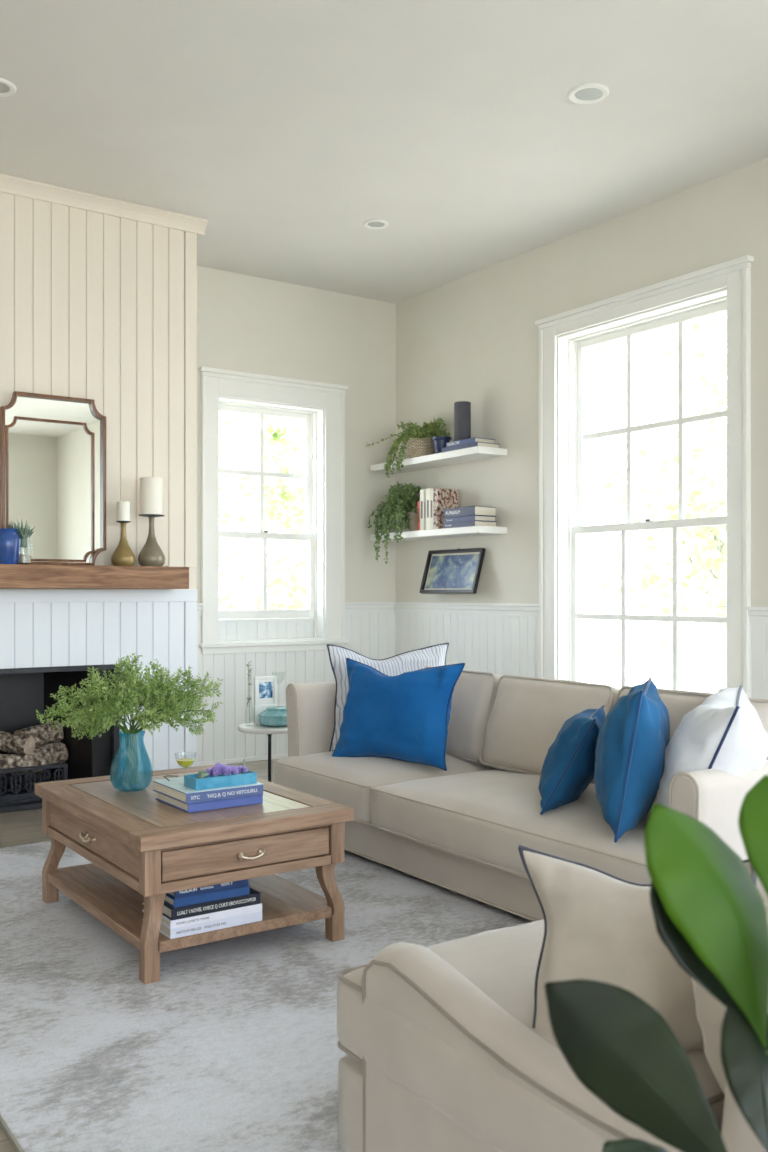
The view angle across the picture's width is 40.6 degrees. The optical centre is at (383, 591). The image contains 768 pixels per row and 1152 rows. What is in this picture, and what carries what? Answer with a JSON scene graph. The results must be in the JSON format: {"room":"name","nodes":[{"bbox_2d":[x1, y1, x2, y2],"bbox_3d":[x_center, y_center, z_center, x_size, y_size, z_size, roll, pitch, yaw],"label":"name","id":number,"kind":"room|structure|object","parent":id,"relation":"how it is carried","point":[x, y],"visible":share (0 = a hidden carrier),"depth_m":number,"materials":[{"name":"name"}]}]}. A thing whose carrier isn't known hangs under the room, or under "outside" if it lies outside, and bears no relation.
{"room":"living room","nodes":[
{"label":"living room","id":0,"kind":"room"},
{"bbox_2d":[0,192,197,773],"bbox_3d":[-3.404,-0.499,4.848,5.130,3.299,0.772,0,0,-35],"label":"wall","id":1,"kind":"structure","parent":0,"point":[102,308],"depth_m":5.75,"materials":[{"name":"paint"}]},
{"bbox_2d":[0,564,188,588],"bbox_3d":[-2.034,-0.079,5.202,2.185,0.121,0.208,0,0,-35],"label":"mantel shelf","id":2,"kind":"object","parent":1,"relation":"attached to","point":[12,576],"visible":1,"depth_m":5.43,"materials":[{"name":"brown wood"}]},
{"bbox_2d":[0,528,20,563],"bbox_3d":[-1.906,-0.229,5.250,0.128,0.180,0.128,0,0,-35],"label":"vase","id":3,"kind":"object","parent":2,"relation":"on","point":[10,541],"visible":0.91,"depth_m":5.20,"materials":[{"name":"ceramic"}]},
{"bbox_2d":[13,519,34,562],"bbox_3d":[-1.854,-0.258,5.329,0.118,0.239,0.139,0,0,-35],"label":"potted plant","id":4,"kind":"object","parent":2,"relation":"on","point":[24,533],"visible":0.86,"depth_m":5.31,"materials":[{"name":"green plant"}]},
{"bbox_2d":[0,391,105,564],"bbox_3d":[-1.747,-0.590,5.497,0.551,0.898,0.045,0,0,-35],"label":"wall mirror","id":5,"kind":"object","parent":2,"relation":"on","point":[53,447],"visible":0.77,"depth_m":5.50,"materials":[{"name":"brown wood"}]},
{"bbox_2d":[111,521,135,565],"bbox_3d":[-1.413,-0.262,5.628,0.132,0.245,0.132,0,0,-35],"label":"candlestick","id":6,"kind":"object","parent":2,"relation":"on","point":[123,555],"visible":0.91,"depth_m":5.59,"materials":[{"name":"gold metal"}]},
{"bbox_2d":[117,501,129,520],"bbox_3d":[-1.413,-0.441,5.628,0.068,0.113,0.068,0,0,-35],"label":"candle","id":7,"kind":"object","parent":6,"relation":"on","point":[123,507],"visible":0.98,"depth_m":5.60,"materials":[{"name":"wax"}]},
{"bbox_2d":[138,514,164,565],"bbox_3d":[-1.282,-0.281,5.719,0.148,0.285,0.148,0,0,-35],"label":"candlestick","id":8,"kind":"object","parent":2,"relation":"on","point":[151,554],"visible":0.94,"depth_m":5.68,"materials":[{"name":"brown metal"}]},
{"bbox_2d":[140,477,162,514],"bbox_3d":[-1.282,-0.530,5.719,0.124,0.213,0.124,0,0,-35],"label":"candle","id":9,"kind":"object","parent":8,"relation":"on","point":[151,488],"visible":0.93,"depth_m":5.67,"materials":[{"name":"wax"}]},
{"bbox_2d":[0,173,207,235],"bbox_3d":[-3.158,-2.111,4.532,5.175,0.075,0.060,0,0,-35],"label":"trim","id":10,"kind":"structure","parent":1,"relation":"attached to","point":[9,184],"depth_m":5.65,"materials":[{"name":"paint"}]},
{"bbox_2d":[0,759,275,1151],"bbox_3d":[-0.057,1.210,1.731,7.520,0.120,10.150,0,0,-35],"label":"floor","id":11,"kind":"structure","parent":0,"point":[23,827],"depth_m":5.09,"materials":[{"name":"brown wood"}]},
{"bbox_2d":[0,664,119,812],"bbox_3d":[-2.235,0.774,5.522,1.519,0.748,0.518,0,0,-35],"label":"fireplace","id":12,"kind":"object","parent":11,"relation":"on","point":[23,691],"depth_m":5.77,"materials":[{"name":"metal"}]},
{"bbox_2d":[0,752,45,774],"bbox_3d":[-2.000,0.930,5.622,0.305,0.128,0.118,0,0,-30],"label":"log","id":13,"kind":"object","parent":12,"relation":"on","point":[7,761],"visible":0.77,"depth_m":5.60,"materials":[{"name":"brown wood"}]},
{"bbox_2d":[0,731,34,754],"bbox_3d":[-2.029,0.824,5.663,0.229,0.125,0.102,0,0,17],"label":"log","id":14,"kind":"object","parent":13,"relation":"on","point":[9,742],"visible":1,"depth_m":5.62,"materials":[{"name":"brown wood"}]},
{"bbox_2d":[31,742,67,764],"bbox_3d":[-1.903,0.917,5.763,0.126,0.144,0.267,0,0,38],"label":"log","id":15,"kind":"object","parent":12,"relation":"in","point":[56,752],"visible":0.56,"depth_m":5.77,"materials":[{"name":"brown wood"}]},
{"bbox_2d":[14,720,63,746],"bbox_3d":[-1.930,0.804,5.803,0.122,0.154,0.253,0,0,40],"label":"log","id":16,"kind":"object","parent":15,"relation":"on","point":[43,734],"visible":0.73,"depth_m":5.78,"materials":[{"name":"brown wood"}]},
{"bbox_2d":[238,722,286,781],"bbox_3d":[-0.598,0.924,5.426,0.330,0.452,0.330,0,0,-35],"label":"side table","id":17,"kind":"object","parent":11,"relation":"on","point":[251,728],"visible":0.35,"depth_m":5.34,"materials":[{"name":"white stone"}]},
{"bbox_2d":[246,661,251,722],"bbox_3d":[-0.702,0.529,5.427,0.052,0.338,0.052,0,0,-35],"label":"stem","id":18,"kind":"object","parent":17,"relation":"on","point":[249,698],"visible":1,"depth_m":5.42,"materials":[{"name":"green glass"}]},
{"bbox_2d":[254,676,276,723],"bbox_3d":[-0.630,0.573,5.507,0.130,0.250,0.016,0,0,-35],"label":"picture frame","id":19,"kind":"object","parent":17,"relation":"on","point":[265,687],"visible":0.89,"depth_m":5.50,"materials":[{"name":"paint"}]},
{"bbox_2d":[259,682,272,698],"bbox_3d":[-0.627,0.520,5.505,0.080,0.085,0.002,0,0,-35],"label":"picture","id":20,"kind":"object","parent":19,"relation":"attached to","point":[265,688],"depth_m":5.50},
{"bbox_2d":[259,706,286,726],"bbox_3d":[-0.557,0.650,5.418,0.196,0.096,0.196,0,0,-35],"label":"glass dish","id":21,"kind":"object","parent":17,"relation":"on","point":[273,716],"visible":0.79,"depth_m":5.34,"materials":[{"name":"teal glass"}]},
{"bbox_2d":[259,717,286,726],"bbox_3d":[-0.557,0.673,5.418,0.196,0.050,0.196,0,0,-35],"label":"bowl","id":22,"kind":"object","parent":21,"relation":"on","point":[266,721],"depth_m":5.33,"materials":[{"name":"teal glass"}]},
{"bbox_2d":[0,841,533,1151],"bbox_3d":[0.486,1.143,2.628,2.606,0.012,5.766,0,0,-35],"label":"area rug","id":23,"kind":"object","parent":11,"relation":"on","point":[234,1048],"visible":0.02,"depth_m":2.75,"materials":[{"name":"grey carpet"}]},
{"bbox_2d":[35,765,353,983],"bbox_3d":[-0.694,0.921,3.607,0.730,0.432,1.040,0,0,-35],"label":"coffee table","id":24,"kind":"object","parent":23,"relation":"on","point":[140,847],"visible":0.91,"depth_m":3.31,"materials":[{"name":"brown wood"}]},
{"bbox_2d":[48,863,330,952],"bbox_3d":[-0.694,1.042,3.607,0.674,0.033,0.984,0,0,-35],"label":"shelf","id":25,"kind":"object","parent":24,"relation":"attached to","point":[117,905],"depth_m":3.39,"materials":[{"name":"brown wood"}]},
{"bbox_2d":[142,910,261,938],"bbox_3d":[-0.567,1.010,3.235,0.305,0.030,0.221,0,0,-35],"label":"book","id":26,"kind":"object","parent":24,"relation":"on","point":[257,916],"visible":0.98,"depth_m":3.13,"materials":[{"name":"white paper"}]},
{"bbox_2d":[142,903,261,928],"bbox_3d":[-0.567,0.983,3.235,0.305,0.024,0.221,0,0,-35],"label":"book","id":27,"kind":"object","parent":26,"relation":"on","point":[234,912],"visible":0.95,"depth_m":3.13,"materials":[{"name":"white paper"}]},
{"bbox_2d":[143,888,260,920],"bbox_3d":[-0.568,0.954,3.236,0.296,0.034,0.221,0,0,-35],"label":"book","id":28,"kind":"object","parent":27,"relation":"on","point":[254,897],"visible":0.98,"depth_m":3.14,"materials":[{"name":"black paper"}]},
{"bbox_2d":[164,886,249,907],"bbox_3d":[-0.579,0.923,3.228,0.250,0.026,0.210,0,0,-35],"label":"book","id":29,"kind":"object","parent":28,"relation":"on","point":[186,901],"visible":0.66,"depth_m":3.13,"materials":[{"name":"blue paper"}]},
{"bbox_2d":[166,879,248,898],"bbox_3d":[-0.576,0.892,3.224,0.245,0.036,0.201,0,0,-35],"label":"book","id":30,"kind":"object","parent":29,"relation":"on","point":[241,883],"visible":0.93,"depth_m":3.14,"materials":[{"name":"paper"}]},
{"bbox_2d":[155,792,262,812],"bbox_3d":[-0.591,0.690,3.496,0.268,0.030,0.270,0,0,-35],"label":"book","id":31,"kind":"object","parent":24,"relation":"on","point":[250,800],"visible":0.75,"depth_m":3.39,"materials":[{"name":"blue paper"}]},
{"bbox_2d":[153,781,262,803],"bbox_3d":[-0.594,0.658,3.489,0.276,0.034,0.278,0,0,-35],"label":"book","id":32,"kind":"object","parent":31,"relation":"on","point":[189,798],"visible":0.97,"depth_m":3.38,"materials":[{"name":"blue paper"}]},
{"bbox_2d":[152,777,262,793],"bbox_3d":[-0.594,0.640,3.490,0.277,0.002,0.278,0,0,-35],"label":"jacket","id":33,"kind":"object","parent":32,"relation":"on","point":[177,783],"visible":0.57,"depth_m":3.42,"materials":[{"name":"white paper"}]},
{"bbox_2d":[163,775,177,780],"bbox_3d":[-0.717,0.628,3.507,0.053,0.019,0.025,0,0,-35],"label":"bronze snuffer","id":34,"kind":"object","parent":33,"relation":"on","point":[165,776],"visible":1,"depth_m":3.51,"materials":[{"name":"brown metal"}]},
{"bbox_2d":[184,770,256,789],"bbox_3d":[-0.542,0.621,3.441,0.220,0.036,0.097,0,0,-35],"label":"tray","id":35,"kind":"object","parent":33,"relation":"on","point":[191,781],"visible":0.92,"depth_m":3.40,"materials":[{"name":"wood"}]},
{"bbox_2d":[206,767,212,774],"bbox_3d":[-0.573,0.595,3.437,0.046,0.031,0.043,0,0,-35],"label":"flower","id":36,"kind":"object","parent":35,"relation":"in","point":[210,770],"visible":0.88,"depth_m":3.42,"materials":[{"name":"purple plant"}]},
{"bbox_2d":[212,762,228,775],"bbox_3d":[-0.540,0.589,3.438,0.068,0.048,0.069,0,0,-35],"label":"flower","id":37,"kind":"object","parent":35,"relation":"on","point":[218,768],"visible":1,"depth_m":3.42,"materials":[{"name":"purple plant"}]},
{"bbox_2d":[197,758,244,778],"bbox_3d":[-0.537,0.594,3.433,0.184,0.066,0.062,0,0,-35],"label":"bud","id":38,"kind":"object","parent":35,"relation":"in","point":[201,774],"visible":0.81,"depth_m":3.40,"materials":[{"name":"green plant"}]},
{"bbox_2d":[228,765,238,774],"bbox_3d":[-0.507,0.593,3.455,0.045,0.033,0.049,0,0,-18],"label":"flower","id":39,"kind":"object","parent":35,"relation":"in","point":[233,769],"visible":0.91,"depth_m":3.45,"materials":[{"name":"purple plant"}]},
{"bbox_2d":[237,766,247,772],"bbox_3d":[-0.479,0.598,3.495,0.042,0.028,0.040,0,0,-35],"label":"flower","id":40,"kind":"object","parent":35,"relation":"on","point":[244,769],"visible":0.95,"depth_m":3.49,"materials":[{"name":"purple plant"}]},
{"bbox_3d":[-0.903,0.602,3.706,0.150,0.205,0.150,0,0,-35],"label":"glass vase","id":41,"kind":"object","parent":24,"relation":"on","visible":0},
{"bbox_2d":[36,653,222,785],"bbox_3d":[-0.905,0.452,3.706,0.670,0.468,0.330,0,0,3],"label":"arrangement","id":42,"kind":"object","parent":41,"relation":"in","point":[103,713],"visible":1,"depth_m":3.68,"materials":[{"name":"green plant"}]},
{"bbox_2d":[337,902,767,1151],"bbox_3d":[0.585,0.763,1.895,0.944,0.748,1.123,0,0,-35],"label":"armchair","id":43,"kind":"object","parent":23,"relation":"on","point":[441,1044],"visible":0.56,"depth_m":1.81,"materials":[{"name":"fabric"}]},
{"bbox_2d":[518,845,749,1050],"bbox_3d":[0.456,0.617,1.747,0.455,0.353,0.222,0,0,6],"label":"throw pillow","id":44,"kind":"object","parent":43,"relation":"on","point":[599,925],"visible":0.41,"depth_m":1.70,"materials":[{"name":"grey fabric"}]},
{"bbox_2d":[691,865,767,1093],"bbox_3d":[0.570,0.621,1.555,0.206,0.348,0.455,0,0,18],"label":"throw pillow","id":45,"kind":"object","parent":43,"relation":"on","point":[710,1012],"visible":0.12,"depth_m":1.44,"materials":[{"name":"grey fabric"}]},
{"bbox_2d":[544,775,767,1151],"bbox_3d":[0.400,0.657,0.905,0.375,0.960,0.376,0,0,-35],"label":"potted plant","id":46,"kind":"object","parent":23,"relation":"on","point":[709,912],"visible":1,"depth_m":0.94,"materials":[{"name":"green plant"}]},
{"bbox_2d":[273,666,767,920],"bbox_3d":[0.565,0.754,4.198,1.067,0.791,2.408,0,0,-35],"label":"sofa","id":47,"kind":"object","parent":11,"relation":"on","point":[461,828],"visible":0.56,"depth_m":4.02,"materials":[{"name":"fabric"}]},
{"bbox_2d":[273,751,494,821],"bbox_3d":[0.037,0.840,4.769,0.849,0.226,0.831,0,0,-35],"label":"seat cushion","id":48,"kind":"object","parent":47,"relation":"on","point":[348,781],"depth_m":4.49,"materials":[{"name":"fabric"}]},
{"bbox_2d":[327,643,448,751],"bbox_3d":[0.037,0.503,5.009,0.635,0.509,0.164,0,0,-14],"label":"throw pillow","id":49,"kind":"object","parent":47,"relation":"on","point":[435,655],"visible":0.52,"depth_m":4.96,"materials":[{"name":"fabric"}]},
{"bbox_2d":[331,658,464,770],"bbox_3d":[0.051,0.531,4.578,0.629,0.456,0.212,0,0,35],"label":"throw pillow","id":50,"kind":"object","parent":47,"relation":"on","point":[405,716],"visible":1,"depth_m":4.48,"materials":[{"name":"blue fabric"}]},
{"bbox_2d":[429,666,504,763],"bbox_3d":[0.313,0.571,4.887,0.260,0.425,0.707,0,0,-35],"label":"cushion","id":51,"kind":"object","parent":47,"relation":"on","point":[474,693],"depth_m":4.63,"materials":[{"name":"fabric"}]},
{"bbox_2d":[370,770,656,883],"bbox_3d":[0.710,0.841,3.798,0.849,0.226,1.562,0,0,-35],"label":"seat cushion","id":52,"kind":"object","parent":47,"relation":"on","point":[481,816],"depth_m":3.65,"materials":[{"name":"fabric"}]},
{"bbox_2d":[482,677,621,783],"bbox_3d":[0.699,0.574,4.304,0.270,0.421,0.706,0,0,-35],"label":"cushion","id":53,"kind":"object","parent":47,"relation":"on","point":[523,717],"depth_m":4.27,"materials":[{"name":"fabric"}]},
{"bbox_2d":[539,705,604,814],"bbox_3d":[0.670,0.585,3.684,0.224,0.331,0.451,0,0,15],"label":"throw pillow","id":54,"kind":"object","parent":47,"relation":"on","point":[568,768],"visible":0.94,"depth_m":3.51,"materials":[{"name":"blue fabric"}]},
{"bbox_2d":[594,677,669,842],"bbox_3d":[0.806,0.526,3.376,0.245,0.464,0.545,0,0,16],"label":"throw pillow","id":55,"kind":"object","parent":47,"relation":"on","point":[633,738],"visible":0.99,"depth_m":3.17,"materials":[{"name":"blue fabric"}]},
{"bbox_2d":[619,688,767,759],"bbox_3d":[1.114,0.572,3.728,0.262,0.424,0.723,0,0,-35],"label":"cushion","id":56,"kind":"object","parent":47,"relation":"on","point":[678,703],"depth_m":3.70,"materials":[{"name":"fabric"}]},
{"bbox_2d":[656,685,767,806],"bbox_3d":[1.058,0.544,3.346,0.356,0.442,0.629,0,0,19],"label":"throw pillow","id":57,"kind":"object","parent":47,"relation":"on","point":[725,732],"visible":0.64,"depth_m":3.11,"materials":[{"name":"white fabric"}]},
{"bbox_2d":[177,758,194,767],"bbox_3d":[-0.661,0.588,3.454,0.072,0.102,0.072,0,0,-35],"label":"drink","id":58,"kind":"object","parent":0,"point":[186,762],"visible":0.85,"depth_m":3.44,"materials":[{"name":"yellow liquid"}]},
{"bbox_2d":[196,265,395,602],"bbox_3d":[-2.885,-0.500,5.811,7.520,3.300,0.220,0,0,-35],"label":"wall","id":59,"kind":"structure","parent":0,"point":[246,323],"depth_m":7.46,"materials":[{"name":"paint"}]},
{"bbox_2d":[197,753,287,765],"bbox_3d":[-0.709,1.135,7.174,1.950,0.030,0.020,0,0,-35],"label":"baseboard","id":60,"kind":"structure","parent":59,"relation":"attached to","point":[276,756],"depth_m":6.99,"materials":[{"name":"paint"}]},
{"bbox_2d":[198,366,348,654],"bbox_3d":[-0.800,-0.532,7.221,1.145,1.891,0.270,0,0,-35],"label":"window","id":61,"kind":"structure","parent":59,"relation":"in","point":[322,623],"depth_m":7.27,"materials":[{"name":"paint"}]},
{"bbox_2d":[197,602,393,615],"bbox_3d":[-0.717,0.115,7.159,1.920,0.080,0.036,0,0,-35],"label":"trim","id":62,"kind":"structure","parent":59,"relation":"attached to","point":[350,607],"depth_m":7.56,"materials":[{"name":"paint"}]},
{"bbox_2d":[197,610,394,761],"bbox_3d":[-0.712,0.627,7.178,1.950,0.985,0.012,0,0,-35],"label":"wainscoting","id":63,"kind":"structure","parent":59,"relation":"attached to","point":[370,635],"depth_m":7.05,"materials":[{"name":"paint"}]},
{"bbox_2d":[0,0,767,303],"bbox_3d":[-0.057,-2.225,1.731,7.520,0.150,10.150,0,0,-35],"label":"ceiling","id":64,"kind":"structure","parent":0,"point":[286,126],"depth_m":4.72,"materials":[{"name":"paint"}]},
{"bbox_2d":[0,78,16,96],"bbox_3d":[-1.649,-2.145,4.405,0.166,0.010,0.166,0,0,-35],"label":"recessed light","id":65,"kind":"object","parent":64,"relation":"in","point":[7,88],"visible":1,"depth_m":4.42,"materials":[{"name":"paint"}]},
{"bbox_2d":[363,219,388,228],"bbox_3d":[-0.047,-2.145,6.052,0.150,0.010,0.150,0,0,-35],"label":"recessed light","id":66,"kind":"object","parent":64,"relation":"in","point":[372,223],"visible":1,"depth_m":6.04,"materials":[{"name":"paint"}]},
{"bbox_2d":[568,83,608,103],"bbox_3d":[0.881,-2.145,4.468,0.176,0.010,0.176,0,0,-35],"label":"recessed light","id":67,"kind":"object","parent":64,"relation":"in","point":[588,93],"visible":1,"depth_m":4.46,"materials":[{"name":"paint"}]},
{"bbox_2d":[396,157,767,606],"bbox_3d":[3.006,-0.500,3.721,0.220,3.300,9.930,0,0,-35],"label":"wall","id":68,"kind":"structure","parent":0,"point":[473,338],"depth_m":6.61,"materials":[{"name":"paint"}]},
{"bbox_2d":[370,526,506,540],"bbox_3d":[0.347,-0.399,7.146,0.245,0.045,1.230,0,0,-35],"label":"floating shelf","id":69,"kind":"object","parent":68,"relation":"attached to","point":[467,531],"visible":0.87,"depth_m":6.90,"materials":[{"name":"paint"}]},
{"bbox_2d":[368,482,422,563],"bbox_3d":[0.122,-0.489,7.358,0.336,0.592,0.451,0,0,-35],"label":"ivy","id":70,"kind":"object","parent":69,"relation":"on","point":[395,509],"visible":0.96,"depth_m":7.28,"materials":[{"name":"plant"}]},
{"bbox_2d":[407,511,416,530],"bbox_3d":[0.248,-0.491,7.303,0.176,0.140,0.176,0,0,-35],"label":"pot","id":71,"kind":"object","parent":69,"relation":"on","point":[411,515],"depth_m":7.24,"materials":[{"name":"ceramic"}]},
{"bbox_2d":[417,501,419,530],"bbox_3d":[0.306,-0.523,7.197,0.166,0.205,0.028,0,0,-35],"label":"book","id":72,"kind":"object","parent":69,"relation":"on","point":[418,502],"visible":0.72,"depth_m":7.15,"materials":[{"name":"paper"}]},
{"bbox_2d":[420,489,425,529],"bbox_3d":[0.327,-0.562,7.167,0.166,0.282,0.044,0,0,-35],"label":"book","id":73,"kind":"object","parent":69,"relation":"on","point":[423,490],"visible":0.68,"depth_m":7.11,"materials":[{"name":"paper"}]},
{"bbox_2d":[424,491,425,529],"bbox_3d":[0.347,-0.557,7.138,0.166,0.272,0.024,0,0,-35],"label":"book","id":74,"kind":"object","parent":69,"relation":"on","point":[424,491],"visible":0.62,"depth_m":7.09,"materials":[{"name":"paper"}]},
{"bbox_2d":[426,488,434,529],"bbox_3d":[0.367,-0.564,7.109,0.166,0.285,0.044,0,0,-35],"label":"book","id":75,"kind":"object","parent":69,"relation":"on","point":[427,489],"visible":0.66,"depth_m":7.06,"materials":[{"name":"paper"}]},
{"bbox_2d":[430,489,432,529],"bbox_3d":[0.390,-0.560,7.075,0.166,0.278,0.037,0,0,-35],"label":"book","id":76,"kind":"object","parent":69,"relation":"on","point":[431,490],"visible":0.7,"depth_m":7.03,"materials":[{"name":"paper"}]},
{"bbox_2d":[433,488,458,528],"bbox_3d":[0.422,-0.560,7.044,0.180,0.278,0.049,0,0,-35],"label":"book","id":77,"kind":"object","parent":69,"relation":"on","point":[443,498],"visible":0.75,"depth_m":7.00,"materials":[{"name":"paper"}]},
{"bbox_2d":[443,520,495,527],"bbox_3d":[0.563,-0.439,6.812,0.191,0.036,0.325,0,0,-35],"label":"book","id":78,"kind":"object","parent":69,"relation":"on","point":[464,523],"visible":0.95,"depth_m":6.71,"materials":[{"name":"paper"}]},
{"bbox_2d":[444,515,495,522],"bbox_3d":[0.565,-0.474,6.819,0.181,0.034,0.315,0,0,-35],"label":"book","id":79,"kind":"object","parent":78,"relation":"on","point":[474,517],"visible":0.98,"depth_m":6.72,"materials":[{"name":"paper"}]},
{"bbox_2d":[444,506,496,517],"bbox_3d":[0.564,-0.521,6.815,0.187,0.060,0.321,0,0,-35],"label":"book","id":80,"kind":"object","parent":79,"relation":"on","point":[470,510],"visible":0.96,"depth_m":6.71,"materials":[{"name":"paper"}]},
{"bbox_2d":[370,446,506,473],"bbox_3d":[0.347,-0.903,7.146,0.245,0.045,1.230,0,0,-35],"label":"floating shelf","id":81,"kind":"object","parent":68,"relation":"attached to","point":[476,453],"visible":0.96,"depth_m":6.95,"materials":[{"name":"paint"}]},
{"bbox_2d":[366,417,451,477],"bbox_3d":[0.200,-1.003,7.268,0.353,0.412,0.682,0,0,-35],"label":"ivy","id":82,"kind":"object","parent":81,"relation":"on","point":[419,445],"visible":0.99,"depth_m":7.18,"materials":[{"name":"green plant"}]},
{"bbox_2d":[407,438,434,457],"bbox_3d":[0.266,-0.994,7.242,0.210,0.135,0.210,0,0,-35],"label":"woven basket","id":83,"kind":"object","parent":81,"relation":"on","point":[416,447],"depth_m":7.15,"materials":[{"name":"beige wicker"}]},
{"bbox_2d":[432,436,450,453],"bbox_3d":[0.392,-0.987,7.043,0.132,0.122,0.131,0,0,-35],"label":"planter pot","id":84,"kind":"object","parent":81,"relation":"on","point":[439,442],"visible":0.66,"depth_m":7.00,"materials":[{"name":"blue ceramic"}]},
{"bbox_2d":[442,442,499,451],"bbox_3d":[0.568,-0.943,6.825,0.190,0.034,0.370,0,0,-35],"label":"book","id":85,"kind":"object","parent":81,"relation":"on","point":[473,444],"visible":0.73,"depth_m":6.71,"materials":[{"name":"blue paper"}]},
{"bbox_2d":[446,437,494,446],"bbox_3d":[0.568,-0.976,6.819,0.176,0.032,0.300,0,0,-35],"label":"book","id":86,"kind":"object","parent":85,"relation":"on","point":[474,439],"visible":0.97,"depth_m":6.72,"materials":[{"name":"blue paper"}]},
{"bbox_2d":[454,401,470,440],"bbox_3d":[0.521,-1.125,6.883,0.110,0.265,0.110,0,0,-35],"label":"vase","id":87,"kind":"object","parent":86,"relation":"on","point":[462,409],"visible":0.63,"depth_m":6.84,"materials":[{"name":"grey ceramic"}]},
{"bbox_2d":[419,548,485,593],"bbox_3d":[0.467,-0.145,7.083,0.126,0.316,0.590,0,0,-35],"label":"framed picture","id":88,"kind":"object","parent":68,"relation":"attached to","point":[451,571],"visible":1,"depth_m":7.07,"materials":[{"name":"black metal"}]},
{"bbox_2d":[425,554,478,588],"bbox_3d":[0.465,-0.139,7.082,0.067,0.230,0.518,0,0,-35],"label":"print","id":89,"kind":"object","parent":88,"relation":"attached to","point":[442,571],"depth_m":7.09},
{"bbox_2d":[394,602,767,622],"bbox_3d":[2.838,0.115,3.738,0.036,0.080,9.710,0,0,-35],"label":"trim","id":90,"kind":"structure","parent":68,"relation":"attached to","point":[756,614],"depth_m":6.87,"materials":[{"name":"paint"}]},
{"bbox_2d":[395,613,767,699],"bbox_3d":[2.851,0.627,3.740,0.012,0.985,9.698,0,0,-35],"label":"wainscoting","id":91,"kind":"structure","parent":68,"relation":"attached to","point":[501,645],"depth_m":6.82,"materials":[{"name":"paint"}]},
{"bbox_2d":[535,255,753,697],"bbox_3d":[1.480,-0.440,5.869,0.270,2.480,1.540,0,0,-35],"label":"window","id":92,"kind":"structure","parent":68,"relation":"in","point":[562,436],"depth_m":6.04,"materials":[{"name":"paint"}]},
{"label":"outside","id":93,"kind":"structure","parent":0,"visible":0},
{"bbox_2d":[584,619,716,692],"bbox_3d":[2.520,1.825,13.916,100.000,0.150,100.000,0,0,-35],"label":"ground","id":94,"kind":"structure","parent":93,"point":[602,638],"depth_m":28.58,"materials":[{"name":"white"}]},
{"bbox_2d":[219,412,306,618],"bbox_3d":[-2.183,-0.646,12.539,3.625,4.811,4.390,0,0,-35],"label":"tree","id":95,"kind":"object","parent":94,"relation":"on","point":[297,580],"visible":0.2,"depth_m":11.74,"materials":[{"name":"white plant"}]},
{"bbox_2d":[219,453,306,609],"bbox_3d":[-0.848,-0.403,17.594,4.247,4.326,3.935,0,0,-35],"label":"tree","id":96,"kind":"object","parent":94,"relation":"on","point":[284,520],"visible":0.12,"depth_m":16.82,"materials":[{"name":"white plant"}]},
{"bbox_2d":[585,313,726,692],"bbox_3d":[3.725,-1.099,11.305,5.093,5.714,4.790,0,0,-35],"label":"tree","id":97,"kind":"object","parent":94,"relation":"on","point":[710,553],"visible":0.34,"depth_m":10.94,"materials":[{"name":"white plant"}]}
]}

